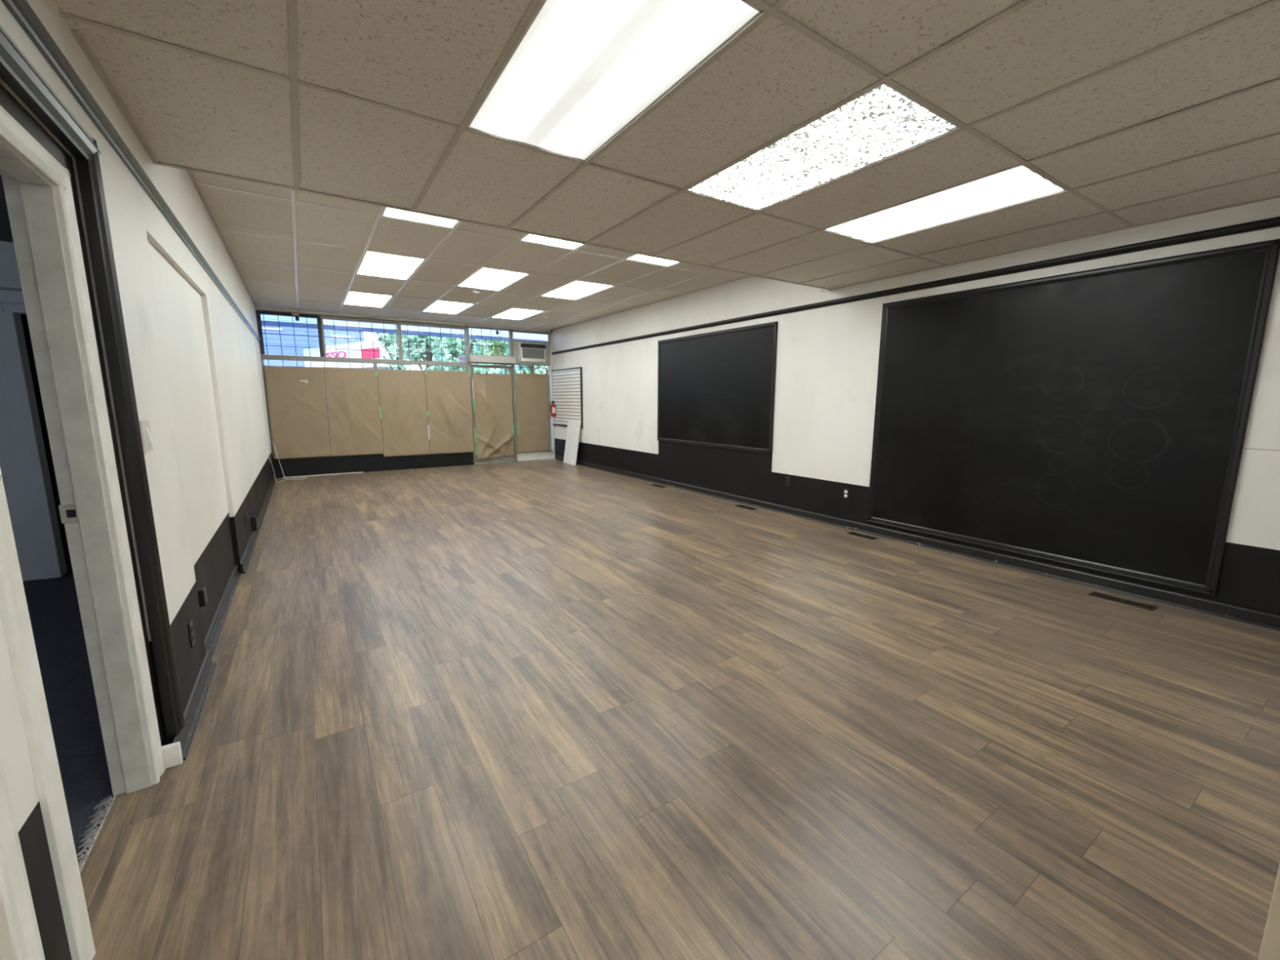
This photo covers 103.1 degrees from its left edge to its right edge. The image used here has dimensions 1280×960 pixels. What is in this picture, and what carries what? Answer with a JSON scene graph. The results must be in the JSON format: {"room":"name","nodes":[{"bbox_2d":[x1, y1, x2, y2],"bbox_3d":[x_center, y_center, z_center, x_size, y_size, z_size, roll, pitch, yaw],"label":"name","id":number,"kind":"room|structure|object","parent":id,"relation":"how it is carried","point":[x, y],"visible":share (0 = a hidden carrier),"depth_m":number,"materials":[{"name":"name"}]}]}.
{"room":"empty commercial space","nodes":[
{"label":"empty commercial space","id":0,"kind":"room"},
{"bbox_2d":[0,174,13,242],"bbox_3d":[-4.039,-1.384,1.515,3.528,0.090,7.700,-6,11,-33],"label":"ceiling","id":1,"kind":"structure","parent":0,"point":[6,235],"depth_m":3.11,"materials":[{"name":"black"}]},
{"bbox_2d":[0,289,40,581],"bbox_3d":[-5.199,-0.669,3.413,3.528,3.000,0.120,-6,11,-33],"label":"wall","id":2,"kind":"structure","parent":0,"point":[10,468],"depth_m":3.80,"materials":[{"name":"paint"}]},
{"bbox_2d":[0,240,22,291],"bbox_3d":[-5.127,-1.447,3.180,3.528,0.310,0.140,-6,11,-33],"label":"wall","id":3,"kind":"structure","parent":2,"relation":"attached to","point":[10,280],"depth_m":3.56,"materials":[{"name":"paint"}]},
{"bbox_2d":[0,302,66,579],"bbox_3d":[-4.196,-0.302,4.112,1.100,2.060,0.125,-6,11,-33],"label":"door","id":4,"kind":"structure","parent":2,"relation":"in","point":[14,359],"depth_m":3.81,"materials":[{"name":"paint"}]},
{"bbox_2d":[20,314,66,534],"bbox_3d":[-6.182,-0.904,4.890,3.528,3.000,0.100,-6,11,-33],"label":"wall","id":5,"kind":"structure","parent":0,"point":[24,317],"depth_m":5.04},
{"bbox_2d":[0,0,273,959],"bbox_3d":[-2.712,-0.597,2.983,0.150,3.000,14.060,-6,11,-33],"label":"wall","id":6,"kind":"structure","parent":0,"point":[193,360],"depth_m":2.44,"materials":[{"name":"white paint"}]},
{"bbox_2d":[0,751,44,959],"bbox_3d":[-0.988,0.265,0.478,0.083,2.085,1.065,-6,11,-33],"label":"door","id":7,"kind":"structure","parent":6,"relation":"in","point":[20,935],"depth_m":0.99,"materials":[{"name":"beige wood"}]},
{"bbox_2d":[0,83,164,743],"bbox_3d":[-1.486,0.062,1.266,0.010,2.062,1.305,-6,11,-33],"label":"trim","id":8,"kind":"structure","parent":6,"relation":"attached to","point":[7,101],"depth_m":1.69,"materials":[{"name":"black paint"}]},
{"bbox_2d":[0,105,164,959],"bbox_3d":[-1.628,0.127,1.362,0.169,2.090,0.847,-6,11,-33],"label":"door frame","id":9,"kind":"structure","parent":6,"relation":"in","point":[37,188],"depth_m":1.59,"materials":[{"name":"grey paint"}]},
{"bbox_2d":[0,25,185,737],"bbox_3d":[-1.475,0.012,1.310,0.046,2.147,1.380,-6,11,-33],"label":"trim","id":10,"kind":"structure","parent":6,"relation":"attached to","point":[17,72],"depth_m":1.76,"materials":[{"name":"black paint"}]},
{"bbox_2d":[79,795,116,871],"bbox_3d":[-1.658,1.156,1.507,0.004,0.004,0.685,-6,11,-33],"label":"trim","id":11,"kind":"structure","parent":6,"relation":"attached to","point":[114,797],"depth_m":1.63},
{"bbox_2d":[1,0,261,342],"bbox_3d":[-3.401,-1.632,4.044,0.035,0.060,11.240,-6,11,-33],"label":"trim","id":12,"kind":"structure","parent":6,"relation":"attached to","point":[21,11],"depth_m":1.73,"materials":[{"name":"grey metal"}]},
{"bbox_2d":[138,420,154,452],"bbox_3d":[-1.913,-0.172,1.977,0.022,0.118,0.115,-6,11,-33],"label":"light switch","id":13,"kind":"object","parent":6,"relation":"attached to","point":[147,440],"visible":0.92,"depth_m":1.96,"materials":[{"name":"white plastic"}]},
{"bbox_2d":[161,741,182,768],"bbox_3d":[-1.784,1.046,1.930,0.065,0.085,0.022,-6,11,-33],"label":"trim","id":14,"kind":"structure","parent":6,"relation":"attached to","point":[171,753],"depth_m":1.93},
{"bbox_2d":[187,618,195,648],"bbox_3d":[-2.081,0.712,2.363,0.010,0.117,0.072,-6,11,-33],"label":"wall outlet","id":15,"kind":"object","parent":6,"relation":"attached to","point":[191,631],"visible":1,"depth_m":2.35,"materials":[{"name":"black plastic"}]},
{"bbox_2d":[196,586,207,607],"bbox_3d":[-2.326,0.618,2.695,0.037,0.090,0.080,-6,11,-33],"label":"junction box","id":16,"kind":"object","parent":6,"relation":"attached to","point":[202,591],"visible":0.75,"depth_m":2.67,"materials":[{"name":"black plastic"}]},
{"bbox_2d":[173,473,275,760],"bbox_3d":[-4.109,0.488,5.441,0.060,0.085,8.474,-6,11,-33],"label":"baseboard","id":17,"kind":"structure","parent":6,"relation":"attached to","point":[193,711],"depth_m":2.78,"materials":[{"name":"black paint"}]},
{"bbox_2d":[244,511,247,525],"bbox_3d":[-3.592,0.355,4.633,0.010,0.117,0.072,-6,11,-33],"label":"wall outlet","id":18,"kind":"object","parent":6,"relation":"attached to","point":[245,515],"visible":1,"depth_m":4.61,"materials":[{"name":"black plastic"}]},
{"bbox_2d":[250,515,257,531],"bbox_3d":[-3.853,0.432,5.078,0.042,0.140,0.100,-6,11,-33],"label":"cable box","id":19,"kind":"object","parent":6,"relation":"attached to","point":[253,518],"visible":1,"depth_m":5.04,"materials":[{"name":"black plastic"}]},
{"bbox_2d":[249,295,268,454],"bbox_3d":[-5.863,-1.590,7.832,0.014,2.398,0.025,-6,11,-33],"label":"trim","id":20,"kind":"structure","parent":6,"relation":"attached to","point":[250,295],"depth_m":7.83,"materials":[{"name":"white plastic"}]},
{"bbox_2d":[271,452,473,478],"bbox_3d":[-5.051,-0.368,9.963,3.477,0.360,0.190,-6,11,-33],"label":"wall","id":21,"kind":"structure","parent":0,"point":[376,462],"depth_m":9.70,"materials":[{"name":"black paint"}]},
{"bbox_2d":[263,365,331,459],"bbox_3d":[-6.053,-1.192,9.019,0.857,1.610,0.035,-6,11,-33],"label":"paper sheet","id":22,"kind":"object","parent":21,"relation":"attached to","point":[296,396],"visible":1,"depth_m":9.02,"materials":[{"name":"brown paper"}]},
{"bbox_2d":[322,367,383,456],"bbox_3d":[-5.331,-1.268,9.487,0.869,1.615,0.029,-6,11,-33],"label":"paper sheet","id":23,"kind":"object","parent":21,"relation":"attached to","point":[352,394],"visible":1,"depth_m":9.48,"materials":[{"name":"brown paper"}]},
{"bbox_2d":[374,368,430,457],"bbox_3d":[-4.628,-1.306,9.946,0.890,1.670,0.032,-6,11,-33],"label":"paper sheet","id":24,"kind":"object","parent":21,"relation":"attached to","point":[402,407],"visible":1,"depth_m":9.96,"materials":[{"name":"brown paper"}]},
{"bbox_2d":[424,368,474,454],"bbox_3d":[-3.889,-1.411,10.409,0.900,1.735,0.061,-6,11,-33],"label":"paper sheet","id":25,"kind":"object","parent":21,"relation":"attached to","point":[448,393],"visible":1,"depth_m":10.41,"materials":[{"name":"brown paper"}]},
{"bbox_2d":[255,306,555,458],"bbox_3d":[-4.293,-1.759,10.313,5.659,3.000,0.120,-6,11,-33],"label":"wall","id":26,"kind":"structure","parent":0,"point":[271,309],"depth_m":9.93,"materials":[{"name":"white paint"}]},
{"bbox_2d":[255,309,324,356],"bbox_3d":[-6.155,-2.544,8.974,0.927,0.795,0.162,-6,11,-33],"label":"window","id":27,"kind":"structure","parent":26,"relation":"in","point":[259,313],"depth_m":8.91,"materials":[{"name":"metal"}]},
{"bbox_2d":[291,312,299,320],"bbox_3d":[-6.018,-2.851,8.883,0.105,0.130,0.060,-6,11,-33],"label":"sensor","id":28,"kind":"object","parent":27,"relation":"attached to","point":[296,314],"visible":1,"depth_m":8.87,"materials":[{"name":"black plastic"}]},
{"bbox_2d":[261,359,375,457],"bbox_3d":[-5.814,-1.335,9.393,1.747,1.725,0.162,-6,11,-33],"label":"window","id":29,"kind":"structure","parent":26,"relation":"in","point":[262,360],"depth_m":8.90,"materials":[{"name":"metal"}]},
{"bbox_2d":[267,360,363,368],"bbox_3d":[-5.854,-1.344,9.453,1.727,1.705,0.017,-6,11,-33],"label":"window","id":30,"kind":"structure","parent":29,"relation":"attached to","point":[268,360],"depth_m":9.25,"materials":[{"name":"glass"}]},
{"bbox_2d":[320,314,401,359],"bbox_3d":[-5.231,-2.638,9.574,1.285,0.795,0.162,-6,11,-33],"label":"window","id":31,"kind":"structure","parent":26,"relation":"in","point":[371,321],"depth_m":9.53,"materials":[{"name":"metal"}]},
{"bbox_2d":[260,354,466,366],"bbox_3d":[-5.042,-2.261,9.671,3.497,0.080,0.065,-6,11,-33],"label":"trim","id":32,"kind":"structure","parent":26,"relation":"attached to","point":[268,357],"depth_m":9.50,"materials":[{"name":"metal"}]},
{"bbox_2d":[260,314,547,340],"bbox_3d":[-5.074,-3.358,10.975,20.000,0.020,2.130,-6,11,-33],"label":"soffit","id":33,"kind":"structure","parent":26,"relation":"attached to","point":[288,319],"depth_m":11.46,"materials":[{"name":"white"}]},
{"bbox_2d":[261,320,547,342],"bbox_3d":[-5.672,-3.466,11.880,20.000,0.100,0.090,-6,11,-33],"label":"fascia","id":34,"kind":"object","parent":33,"relation":"attached to","point":[266,323],"depth_m":11.71,"materials":[{"name":"metal"}]},
{"bbox_2d":[375,363,466,431],"bbox_3d":[-4.361,-1.482,10.337,1.730,1.725,0.162,-6,11,-33],"label":"window","id":35,"kind":"structure","parent":26,"relation":"in","point":[375,363],"depth_m":10.19,"materials":[{"name":"metal"}]},
{"bbox_2d":[398,320,465,361],"bbox_3d":[-4.157,-2.747,10.271,1.285,0.795,0.162,-6,11,-33],"label":"window","id":36,"kind":"structure","parent":26,"relation":"in","point":[404,323],"depth_m":10.17,"materials":[{"name":"metal"}]},
{"bbox_2d":[458,355,466,362],"bbox_3d":[-3.687,-2.510,10.557,0.140,0.130,0.006,-6,11,-33],"label":"notice","id":37,"kind":"object","parent":36,"relation":"attached to","point":[461,358],"visible":1,"depth_m":10.56,"materials":[{"name":"paper"}]},
{"bbox_2d":[468,326,511,356],"bbox_3d":[-3.227,-2.870,10.870,0.940,0.735,0.162,-6,11,-33],"label":"window","id":38,"kind":"structure","parent":26,"relation":"in","point":[475,327],"depth_m":10.96,"materials":[{"name":"glass"}]},
{"bbox_2d":[475,338,505,350],"bbox_3d":[-3.181,-2.896,10.838,0.624,0.209,0.002,-6,11,-33],"label":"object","id":39,"kind":"structure","parent":38,"relation":"attached to","point":[485,339],"depth_m":10.80,"materials":[{"name":"green"}]},
{"bbox_2d":[493,328,498,334],"bbox_3d":[-3.055,-3.161,10.805,0.105,0.130,0.060,-6,11,-33],"label":"sensor","id":40,"kind":"object","parent":38,"relation":"attached to","point":[494,329],"visible":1,"depth_m":10.79,"materials":[{"name":"black plastic"}]},
{"bbox_2d":[463,325,517,464],"bbox_3d":[-3.205,-1.804,10.993,1.010,2.880,0.120,-6,11,-33],"label":"trim","id":41,"kind":"structure","parent":26,"relation":"attached to","point":[466,331],"depth_m":11.00,"materials":[{"name":"metal"}]},
{"bbox_2d":[468,354,515,365],"bbox_3d":[-3.127,-2.528,10.779,0.960,0.203,0.130,-6,11,-33],"label":"operator","id":42,"kind":"object","parent":26,"relation":"attached to","point":[484,359],"visible":1,"depth_m":10.72,"materials":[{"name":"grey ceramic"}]},
{"bbox_2d":[470,364,515,464],"bbox_3d":[-3.203,-1.423,11.078,0.900,2.100,0.225,-6,11,-33],"label":"door","id":43,"kind":"structure","parent":26,"relation":"in","point":[508,459],"depth_m":11.04,"materials":[{"name":"metal"}]},
{"bbox_2d":[471,373,515,459],"bbox_3d":[-3.148,-1.371,10.990,0.882,1.825,0.102,-6,11,-33],"label":"paper sheet","id":44,"kind":"object","parent":43,"relation":"attached to","point":[492,393],"visible":1,"depth_m":11.00,"materials":[{"name":"brown paper"}]},
{"bbox_2d":[512,329,550,342],"bbox_3d":[-2.433,-3.188,11.299,0.907,0.240,0.080,-6,11,-33],"label":"window","id":45,"kind":"structure","parent":26,"relation":"in","point":[517,331],"depth_m":11.31,"materials":[{"name":"metal"}]},
{"bbox_2d":[513,341,551,364],"bbox_3d":[-2.414,-2.834,11.353,0.877,0.475,0.045,-6,11,-33],"label":"trim","id":46,"kind":"structure","parent":26,"relation":"attached to","point":[516,344],"depth_m":11.33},
{"bbox_2d":[519,342,546,362],"bbox_3d":[-2.466,-2.850,11.437,0.584,0.400,0.385,-6,11,-33],"label":"window air conditioner","id":47,"kind":"object","parent":26,"relation":"attached to","point":[533,353],"visible":0.93,"depth_m":11.27,"materials":[{"name":"white plastic"}]},
{"bbox_2d":[522,347,544,359],"bbox_3d":[-2.364,-2.807,11.287,0.510,0.213,0.012,-6,11,-33],"label":"grille","id":48,"kind":"object","parent":47,"relation":"attached to","point":[527,353],"depth_m":11.28,"materials":[{"name":"beige plastic"}]},
{"bbox_2d":[514,363,551,450],"bbox_3d":[-2.449,-1.631,11.586,0.887,1.975,0.162,-6,11,-33],"label":"window","id":49,"kind":"structure","parent":26,"relation":"in","point":[537,365],"depth_m":11.55,"materials":[{"name":"metal"}]},
{"bbox_2d":[515,365,546,373],"bbox_3d":[-2.489,-1.640,11.645,0.867,1.955,0.017,-6,11,-33],"label":"window","id":50,"kind":"structure","parent":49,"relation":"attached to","point":[520,366],"depth_m":11.51,"materials":[{"name":"glass"}]},
{"bbox_2d":[515,371,551,453],"bbox_3d":[-2.407,-1.522,11.472,0.805,1.785,0.032,-6,11,-33],"label":"paper sheet","id":51,"kind":"object","parent":26,"relation":"attached to","point":[532,390],"visible":1,"depth_m":11.48,"materials":[{"name":"brown paper"}]},
{"bbox_2d":[517,450,553,461],"bbox_3d":[-2.434,-0.557,11.729,0.887,0.190,0.100,-6,11,-33],"label":"panel","id":52,"kind":"object","parent":26,"relation":"attached to","point":[523,456],"visible":0.87,"depth_m":11.69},
{"bbox_2d":[549,364,553,450],"bbox_3d":[-2.052,-1.660,11.759,0.030,1.980,0.080,-6,11,-33],"label":"trim","id":53,"kind":"structure","parent":26,"relation":"attached to","point":[550,365],"depth_m":11.70,"materials":[{"name":"grey metal"}]},
{"bbox_2d":[191,171,751,330],"bbox_3d":[-2.146,-2.664,6.892,5.481,0.020,7.679,-6,11,-33],"label":"ceiling","id":54,"kind":"structure","parent":0,"point":[232,211],"depth_m":5.96,"materials":[{"name":"tile"}]},
{"bbox_2d":[343,290,391,307],"bbox_3d":[-4.303,-2.886,8.003,0.584,0.106,1.193,-6,11,-33],"label":"ceiling light","id":55,"kind":"object","parent":54,"relation":"attached to","point":[356,298],"visible":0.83,"depth_m":8.01,"materials":[{"name":"white plastic"}]},
{"bbox_2d":[356,251,424,279],"bbox_3d":[-2.964,-2.566,5.991,0.584,0.106,1.193,-6,11,-33],"label":"ceiling light","id":56,"kind":"object","parent":54,"relation":"attached to","point":[373,264],"visible":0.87,"depth_m":5.95,"materials":[{"name":"white plastic"}]},
{"bbox_2d":[382,207,457,227],"bbox_3d":[-1.624,-2.246,3.978,0.584,0.106,1.193,-6,11,-33],"label":"ceiling light","id":57,"kind":"object","parent":54,"relation":"attached to","point":[389,212],"visible":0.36,"depth_m":4.39,"materials":[{"name":"white plastic"}]},
{"bbox_2d":[423,300,473,314],"bbox_3d":[-3.284,-2.990,8.665,0.584,0.106,1.193,-6,11,-33],"label":"ceiling light","id":58,"kind":"object","parent":54,"relation":"attached to","point":[445,307],"visible":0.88,"depth_m":8.64,"materials":[{"name":"white plastic"}]},
{"bbox_2d":[471,289,480,293],"bbox_3d":[-2.354,-2.702,7.322,0.124,0.040,0.124,-6,11,-33],"label":"smoke detector","id":59,"kind":"object","parent":54,"relation":"attached to","point":[474,291],"visible":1,"depth_m":7.28,"materials":[{"name":"white plastic"}]},
{"bbox_2d":[458,267,528,290],"bbox_3d":[-1.945,-2.669,6.652,0.584,0.106,1.193,-6,11,-33],"label":"ceiling light","id":60,"kind":"object","parent":54,"relation":"attached to","point":[484,278],"visible":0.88,"depth_m":6.63,"materials":[{"name":"white plastic"}]},
{"bbox_2d":[491,308,543,319],"bbox_3d":[-2.265,-3.093,9.326,0.584,0.106,1.193,-6,11,-33],"label":"ceiling light","id":61,"kind":"object","parent":54,"relation":"attached to","point":[513,313],"visible":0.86,"depth_m":9.29,"materials":[{"name":"white plastic"}]},
{"bbox_2d":[521,234,583,249],"bbox_3d":[-0.606,-2.349,4.640,0.584,0.106,1.193,-6,11,-33],"label":"ceiling light","id":62,"kind":"object","parent":54,"relation":"attached to","point":[530,237],"visible":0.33,"depth_m":5.05,"materials":[{"name":"white plastic"}]},
{"bbox_2d":[541,280,613,299],"bbox_3d":[-0.926,-2.773,7.314,0.584,0.106,1.193,-6,11,-33],"label":"ceiling light","id":63,"kind":"object","parent":54,"relation":"attached to","point":[576,290],"visible":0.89,"depth_m":7.27,"materials":[{"name":"white plastic"}]},
{"bbox_2d":[626,254,679,266],"bbox_3d":[0.413,-2.452,5.301,0.584,0.106,1.193,-6,11,-33],"label":"ceiling light","id":64,"kind":"object","parent":54,"relation":"attached to","point":[641,258],"visible":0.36,"depth_m":5.72,"materials":[{"name":"white plastic"}]},
{"bbox_2d":[22,458,1279,959],"bbox_3d":[-1.903,0.826,3.784,9.187,0.060,14.120,-6,11,-33],"label":"floor","id":65,"kind":"structure","parent":0,"point":[551,708],"depth_m":2.03,"materials":[{"name":"brown wood"}]},
{"bbox_2d":[268,440,306,482],"bbox_3d":[-5.958,-0.318,8.615,0.478,0.687,0.855,-6,11,-33],"label":"loose cable","id":66,"kind":"object","parent":65,"relation":"on","point":[270,440],"visible":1,"depth_m":8.80,"materials":[{"name":"white plastic"}]},
{"bbox_2d":[283,471,363,477],"bbox_3d":[-5.809,-0.097,9.354,1.260,0.013,0.015,-6,11,-33],"label":"strip","id":67,"kind":"object","parent":65,"relation":"on","point":[356,472],"visible":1,"depth_m":9.34,"materials":[{"name":"black"}]},
{"bbox_2d":[563,421,581,465],"bbox_3d":[-1.462,-0.792,10.918,0.126,0.910,0.655,-6,11,-33],"label":"leaning board","id":68,"kind":"object","parent":65,"relation":"on","point":[573,431],"visible":1,"depth_m":10.89,"materials":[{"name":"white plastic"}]},
{"bbox_2d":[651,484,666,487],"bbox_3d":[0.301,0.096,8.213,0.100,0.005,0.320,-6,11,-33],"label":"floor vent","id":69,"kind":"object","parent":65,"relation":"in","point":[655,485],"visible":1,"depth_m":8.19,"materials":[{"name":"black metal"}]},
{"bbox_2d":[734,504,758,510],"bbox_3d":[1.377,0.354,6.595,0.100,0.005,0.320,-6,11,-33],"label":"floor vent","id":70,"kind":"object","parent":65,"relation":"in","point":[738,505],"visible":1,"depth_m":6.58,"materials":[{"name":"black metal"}]},
{"bbox_2d":[846,531,879,539],"bbox_3d":[2.285,0.572,5.222,0.100,0.005,0.300,-6,11,-33],"label":"floor vent","id":71,"kind":"object","parent":65,"relation":"in","point":[851,532],"visible":1,"depth_m":5.21,"materials":[{"name":"black metal"}]},
{"bbox_2d":[1087,591,1157,610],"bbox_3d":[3.353,0.840,3.540,0.115,0.005,0.340,-6,11,-33],"label":"floor vent","id":72,"kind":"object","parent":65,"relation":"in","point":[1134,603],"visible":1,"depth_m":3.53,"materials":[{"name":"brown metal"}]},
{"bbox_2d":[52,0,1279,288],"bbox_3d":[1.632,-1.576,1.244,5.481,0.386,6.667,-6,11,-33],"label":"ceiling","id":73,"kind":"structure","parent":0,"point":[433,59],"depth_m":2.10,"materials":[{"name":"tile"}]},
{"bbox_2d":[466,0,764,161],"bbox_3d":[-0.190,-1.540,1.880,0.584,0.106,1.193,-6,11,-33],"label":"ceiling light","id":74,"kind":"object","parent":73,"relation":"attached to","point":[580,73],"visible":0.82,"depth_m":1.81,"materials":[{"name":"white plastic"}]},
{"bbox_2d":[686,82,960,210],"bbox_3d":[0.829,-1.643,2.541,0.584,0.106,1.193,-6,11,-33],"label":"ceiling light","id":75,"kind":"object","parent":73,"relation":"attached to","point":[882,122],"visible":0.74,"depth_m":2.41,"materials":[{"name":"white plastic"}]},
{"bbox_2d":[823,164,1066,243],"bbox_3d":[1.848,-1.746,3.203,0.584,0.106,1.193,-6,11,-33],"label":"ceiling light","id":76,"kind":"object","parent":73,"relation":"attached to","point":[1021,184],"visible":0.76,"depth_m":3.10,"materials":[{"name":"white plastic"}]},
{"bbox_2d":[551,197,1279,615],"bbox_3d":[1.091,-1.259,7.202,0.120,3.000,11.220,-6,11,-33],"label":"wall","id":77,"kind":"structure","parent":0,"point":[827,357],"depth_m":5.59,"materials":[{"name":"white paint"}]},
{"bbox_2d":[196,182,737,328],"bbox_3d":[-2.223,-2.671,7.010,5.389,0.004,7.407,-6,11,-33],"label":"trim","id":78,"kind":"structure","parent":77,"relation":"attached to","point":[292,199],"depth_m":5.97,"materials":[{"name":"white metal"}]},
{"bbox_2d":[186,170,751,330],"bbox_3d":[-2.228,-2.671,7.018,5.389,0.003,7.387,-6,11,-33],"label":"trim","id":79,"kind":"structure","parent":77,"relation":"attached to","point":[189,172],"depth_m":5.18,"materials":[{"name":"white metal"}]},
{"bbox_2d":[549,400,555,417],"bbox_3d":[-1.993,-1.631,11.612,0.136,0.368,0.254,-2,9,-12],"label":"fire extinguisher","id":80,"kind":"object","parent":77,"relation":"attached to","point":[553,408],"visible":1,"depth_m":11.54,"materials":[{"name":"red metal"}]},
{"bbox_2d":[551,366,582,428],"bbox_3d":[-1.607,-1.796,11.132,0.032,1.255,1.480,-6,11,-33],"label":"panel","id":81,"kind":"object","parent":77,"relation":"attached to","point":[567,388],"visible":0.91,"depth_m":11.06,"materials":[{"name":"white plastic"}]},
{"bbox_2d":[58,0,1279,289],"bbox_3d":[1.632,-1.385,1.274,5.389,0.004,6.673,-6,11,-33],"label":"ceiling grid","id":82,"kind":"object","parent":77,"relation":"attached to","point":[768,10],"depth_m":2.18,"materials":[{"name":"white metal"}]},
{"bbox_2d":[657,440,772,471],"bbox_3d":[0.981,-0.388,7.395,0.003,0.260,2.460,-6,11,-33],"label":"trim","id":83,"kind":"structure","parent":77,"relation":"attached to","point":[762,461],"depth_m":7.19,"materials":[{"name":"black paint"}]},
{"bbox_2d":[657,321,777,453],"bbox_3d":[0.972,-1.279,7.247,0.028,1.595,2.460,-6,11,-33],"label":"blackboard","id":84,"kind":"object","parent":77,"relation":"attached to","point":[716,388],"visible":1,"depth_m":7.03,"materials":[{"name":"black paint"}]},
{"bbox_2d":[785,475,790,486],"bbox_3d":[1.799,0.016,6.192,0.010,0.117,0.072,-6,11,-33],"label":"wall outlet","id":85,"kind":"object","parent":77,"relation":"attached to","point":[787,478],"visible":1,"depth_m":6.19,"materials":[{"name":"black plastic"}]},
{"bbox_2d":[842,488,849,499],"bbox_3d":[2.241,0.149,5.532,0.010,0.117,0.072,-6,11,-33],"label":"wall outlet","id":86,"kind":"object","parent":77,"relation":"attached to","point":[846,491],"visible":1,"depth_m":5.53,"materials":[{"name":"black plastic"}]},
{"bbox_2d":[551,216,1279,355],"bbox_3d":[1.021,-2.157,7.037,0.035,0.055,11.000,-6,11,-33],"label":"trim","id":87,"kind":"structure","parent":77,"relation":"attached to","point":[1273,222],"depth_m":4.06,"materials":[{"name":"black paint"}]},
{"bbox_2d":[555,455,1279,631],"bbox_3d":[1.041,0.190,7.363,0.034,0.088,10.920,-6,11,-33],"label":"baseboard","id":88,"kind":"structure","parent":77,"relation":"attached to","point":[1255,617],"depth_m":4.21,"materials":[{"name":"black paint"}]},
{"bbox_2d":[866,238,1279,595],"bbox_3d":[3.064,-0.490,4.148,0.028,2.184,2.460,-6,11,-33],"label":"blackboard","id":89,"kind":"object","parent":77,"relation":"attached to","point":[1096,419],"visible":1,"depth_m":3.79,"materials":[{"name":"black paint"}]},
{"bbox_2d":[1244,448,1279,450],"bbox_3d":[3.904,-0.159,2.930,0.002,0.004,0.550,-6,11,-33],"label":"trim","id":90,"kind":"structure","parent":77,"relation":"attached to","point":[1244,448],"depth_m":3.10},
{"bbox_3d":[2.448,-0.358,1.517,4.175,3.000,0.108,-6,11,-33],"label":"wall","id":91,"kind":"structure","parent":0,"visible":0},
{"bbox_2d":[1257,863,1279,959],"bbox_3d":[0.697,0.042,0.419,0.013,2.549,0.122,-6,11,-33],"label":"trim","id":92,"kind":"structure","parent":91,"relation":"attached to","point":[1269,949],"depth_m":0.53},
{"label":"outside","id":93,"kind":"structure","parent":0,"visible":0},
{"bbox_3d":[-25.363,-8.794,65.328,150.000,0.150,102.000,-6,11,-33],"label":"road","id":94,"kind":"object","parent":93,"visible":0},
{"bbox_2d":[262,325,364,412],"bbox_3d":[-47.780,-14.481,55.473,30.800,14.100,8.150,-6,11,-33],"label":"building","id":95,"kind":"structure","parent":94,"relation":"on","point":[330,340],"depth_m":56.84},
{"bbox_2d":[303,340,412,369],"bbox_3d":[-25.306,-8.784,45.264,13.556,6.100,2.700,6,11,35],"label":"canopy","id":96,"kind":"object","parent":94,"relation":"on","point":[366,345],"visible":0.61,"depth_m":42.57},
{"bbox_2d":[371,332,422,369],"bbox_3d":[-15.646,-7.249,33.209,3.289,6.872,3.039,-6,11,-33],"label":"street tree","id":97,"kind":"object","parent":94,"relation":"on","point":[390,344],"visible":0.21,"depth_m":32.40,"materials":[{"name":"green plant"}]},
{"bbox_2d":[392,334,447,370],"bbox_3d":[-11.526,-6.173,27.541,3.500,6.529,3.241,-6,11,-33],"label":"street tree","id":98,"kind":"object","parent":94,"relation":"on","point":[414,345],"visible":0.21,"depth_m":27.03,"materials":[{"name":"green plant"}]},
{"bbox_2d":[427,337,502,373],"bbox_3d":[-7.957,-5.028,23.013,3.809,5.694,3.204,-6,11,-33],"label":"street tree","id":99,"kind":"object","parent":94,"relation":"on","point":[447,357],"visible":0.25,"depth_m":22.38,"materials":[{"name":"green plant"}]},
{"bbox_2d":[432,337,527,373],"bbox_3d":[-19.712,-13.462,64.651,10.700,9.300,8.100,-6,11,-33],"label":"building","id":100,"kind":"structure","parent":94,"relation":"on","point":[486,344],"depth_m":61.97,"materials":[{"name":"white"}]},
{"bbox_2d":[470,341,502,373],"bbox_3d":[-10.793,-7.506,36.587,3.774,6.338,3.434,-6,11,-33],"label":"street tree","id":101,"kind":"object","parent":94,"relation":"on","point":[473,349],"visible":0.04,"depth_m":35.42,"materials":[{"name":"green plant"}]},
{"bbox_2d":[479,340,530,373],"bbox_3d":[-7.856,-6.452,30.292,3.288,6.232,3.029,-6,11,-33],"label":"street tree","id":102,"kind":"object","parent":94,"relation":"on","point":[497,352],"visible":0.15,"depth_m":29.81,"materials":[{"name":"green plant"}]},
{"bbox_2d":[496,341,548,373],"bbox_3d":[-5.056,-5.234,24.792,3.535,5.553,2.502,0,9,3],"label":"street tree","id":103,"kind":"object","parent":94,"relation":"on","point":[533,371],"visible":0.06,"depth_m":24.53,"materials":[{"name":"green plant"}]},
{"bbox_2d":[524,365,548,373],"bbox_3d":[-6.814,-8.174,38.809,3.647,6.974,3.198,-6,11,-33],"label":"street tree","id":104,"kind":"object","parent":94,"relation":"on","point":[544,370],"visible":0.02,"depth_m":38.66,"materials":[{"name":"green plant"}]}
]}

